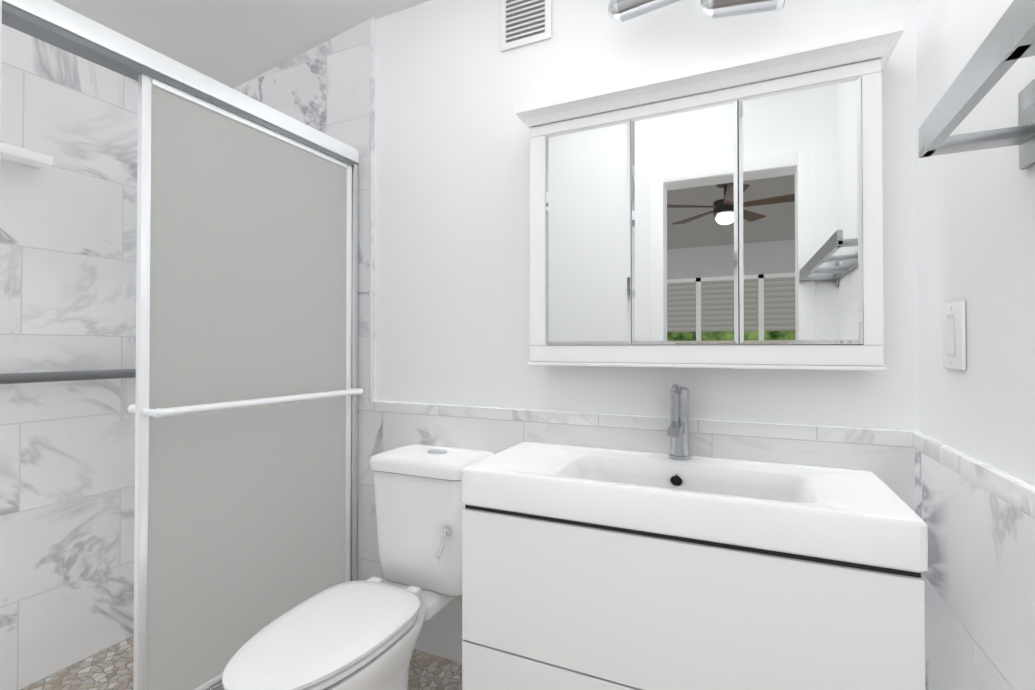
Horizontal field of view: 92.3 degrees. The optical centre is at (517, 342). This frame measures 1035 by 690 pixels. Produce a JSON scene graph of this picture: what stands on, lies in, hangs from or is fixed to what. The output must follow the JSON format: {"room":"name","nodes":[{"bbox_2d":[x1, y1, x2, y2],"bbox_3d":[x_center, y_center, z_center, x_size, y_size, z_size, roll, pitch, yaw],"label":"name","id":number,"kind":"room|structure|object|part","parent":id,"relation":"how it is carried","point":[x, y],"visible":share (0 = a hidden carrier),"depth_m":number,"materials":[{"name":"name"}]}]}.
{"room":"bathroom","nodes":[
{"label":"bathroom","id":0,"kind":"room"},
{"bbox_2d":[20,636,461,689],"bbox_3d":[-0.478,1.193,1.149,2.908,0.050,1.725,0,-1,24],"label":"floor","id":1,"kind":"structure","parent":0,"point":[110,668],"depth_m":1.76,"materials":[{"name":"beige stone"}]},
{"bbox_2d":[2,0,362,689],"bbox_3d":[-0.998,0.188,1.397,0.194,1.964,1.436,0,-1,26],"label":"shower enclosure","id":2,"kind":"object","parent":1,"relation":"on","point":[244,408],"visible":0.88,"depth_m":1.55,"materials":[{"name":"glass"}]},
{"bbox_3d":[-0.901,0.151,1.708,0.093,1.782,0.735,0,-1,26],"label":"panel","id":3,"kind":"part","parent":2,"relation":"part of","materials":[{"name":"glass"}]},
{"bbox_3d":[-0.816,0.150,1.653,0.093,1.782,0.762,0,-1,26],"label":"panel","id":4,"kind":"part","parent":2,"relation":"part of","materials":[{"name":"grey glass"}]},
{"bbox_2d":[222,444,493,689],"bbox_3d":[-0.418,0.771,1.456,0.398,0.801,0.848,0,-1,24],"label":"toilet","id":5,"kind":"object","parent":1,"relation":"on","point":[357,635],"visible":0.96,"depth_m":1.46,"materials":[{"name":"white ceramic"}]},
{"bbox_2d":[461,384,927,689],"bbox_3d":[0.390,0.642,1.313,1.005,1.055,0.431,0,-1,24],"label":"bathroom vanity","id":6,"kind":"object","parent":1,"relation":"on","point":[678,567],"visible":1,"depth_m":1.12,"materials":[{"name":"white paint"}]},
{"bbox_2d":[53,0,430,88],"bbox_3d":[-0.478,-1.293,1.174,2.908,0.194,1.725,0,-1,24],"label":"ceiling","id":7,"kind":"structure","parent":0,"point":[232,44],"depth_m":1.98,"materials":[{"name":"white paint"}]},
{"bbox_2d":[375,0,918,430],"bbox_3d":[-0.148,-0.072,1.890,2.908,2.495,0.125,0,-1,24],"label":"wall","id":8,"kind":"structure","parent":0,"point":[455,84],"depth_m":1.76,"materials":[{"name":"white paint"}]},
{"bbox_2d":[501,0,550,50],"bbox_3d":[0.027,-1.171,1.744,0.194,0.250,0.014,0,-1,24],"label":"air vent","id":9,"kind":"object","parent":8,"relation":"in","point":[524,22],"visible":1,"depth_m":1.74,"materials":[{"name":"grey metal"}]},
{"bbox_2d":[233,17,918,662],"bbox_3d":[-0.179,-0.073,1.824,2.658,2.495,0.021,0,-1,24],"label":"wall tile","id":10,"kind":"structure","parent":8,"relation":"attached to","point":[329,87],"depth_m":1.88,"materials":[{"name":"tile"}]},
{"bbox_2d":[608,0,680,22],"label":"wall sconce","id":11,"kind":"object","parent":8,"relation":"attached to","point":[619,11],"depth_m":1.46,"materials":[{"name":"silver metal"}]},
{"bbox_2d":[515,19,903,370],"bbox_3d":[0.481,-0.338,1.437,0.994,0.818,0.184,0,-1,24],"label":"upper cabinet","id":12,"kind":"object","parent":8,"relation":"attached to","point":[725,213],"visible":1,"depth_m":1.34,"materials":[{"name":"white"}]},
{"bbox_2d":[699,0,784,18],"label":"wall sconce","id":13,"kind":"object","parent":8,"relation":"attached to","point":[710,9],"depth_m":1.33,"materials":[{"name":"silver metal"}]},
{"bbox_2d":[916,0,1034,485],"bbox_3d":[0.763,-0.086,0.531,0.125,2.495,1.600,0,-1,24],"label":"wall","id":14,"kind":"structure","parent":0,"point":[976,228],"depth_m":0.96,"materials":[{"name":"white paint"}]},
{"bbox_2d":[943,300,965,369],"bbox_3d":[0.925,-0.015,1.058,0.013,0.142,0.108,0,-1,24],"label":"light switch","id":15,"kind":"object","parent":14,"relation":"attached to","point":[954,341],"visible":1,"depth_m":1.04,"materials":[{"name":"white plastic"}]},
{"bbox_2d":[912,432,1034,689],"bbox_3d":[0.718,0.692,0.600,0.021,0.941,1.452,0,-1,24],"label":"wall tile","id":16,"kind":"structure","parent":14,"relation":"attached to","point":[976,516],"depth_m":0.94,"materials":[{"name":"tile"}]},
{"bbox_2d":[919,0,1034,169],"bbox_3d":[0.542,-0.343,0.394,0.161,0.125,0.955,0,-1,24],"label":"towel rail","id":17,"kind":"object","parent":14,"relation":"attached to","point":[1008,42],"visible":1,"depth_m":0.69,"materials":[{"name":"grey metal"}]},
{"bbox_3d":[-0.808,-0.087,0.433,2.657,2.495,0.125,0,-1,24],"label":"wall","id":18,"kind":"structure","parent":0,"visible":0},
{"bbox_2d":[0,0,1,135],"bbox_3d":[-0.038,0.100,0.082,0.772,2.114,0.155,0,-1,24],"label":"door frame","id":19,"kind":"structure","parent":18,"relation":"attached to","point":[0,56],"depth_m":0.29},
{"bbox_3d":[-1.772,-0.075,1.678,0.125,2.495,1.600,0,-1,24],"label":"wall","id":20,"kind":"structure","parent":0,"visible":0},
{"bbox_2d":[0,142,52,169],"bbox_3d":[-1.707,-0.615,1.507,0.106,0.032,0.431,0,-1,24],"label":"shower shelf","id":21,"kind":"object","parent":20,"relation":"attached to","point":[15,155],"visible":1,"depth_m":1.63,"materials":[{"name":"white ceramic"}]},
{"bbox_2d":[0,24,137,689],"bbox_3d":[-1.685,-0.074,1.699,0.015,2.495,1.460,0,-1,24],"label":"wall tile","id":22,"kind":"structure","parent":20,"relation":"attached to","point":[68,238],"depth_m":1.79,"materials":[{"name":"tile"}]},
{"bbox_2d":[0,369,135,383],"bbox_3d":[-1.648,0.118,1.661,0.080,0.050,0.875,0,-1,24],"label":"grab rail","id":23,"kind":"object","parent":22,"relation":"attached to","point":[19,378],"visible":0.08,"depth_m":1.73,"materials":[{"name":"grey metal"}]}
]}

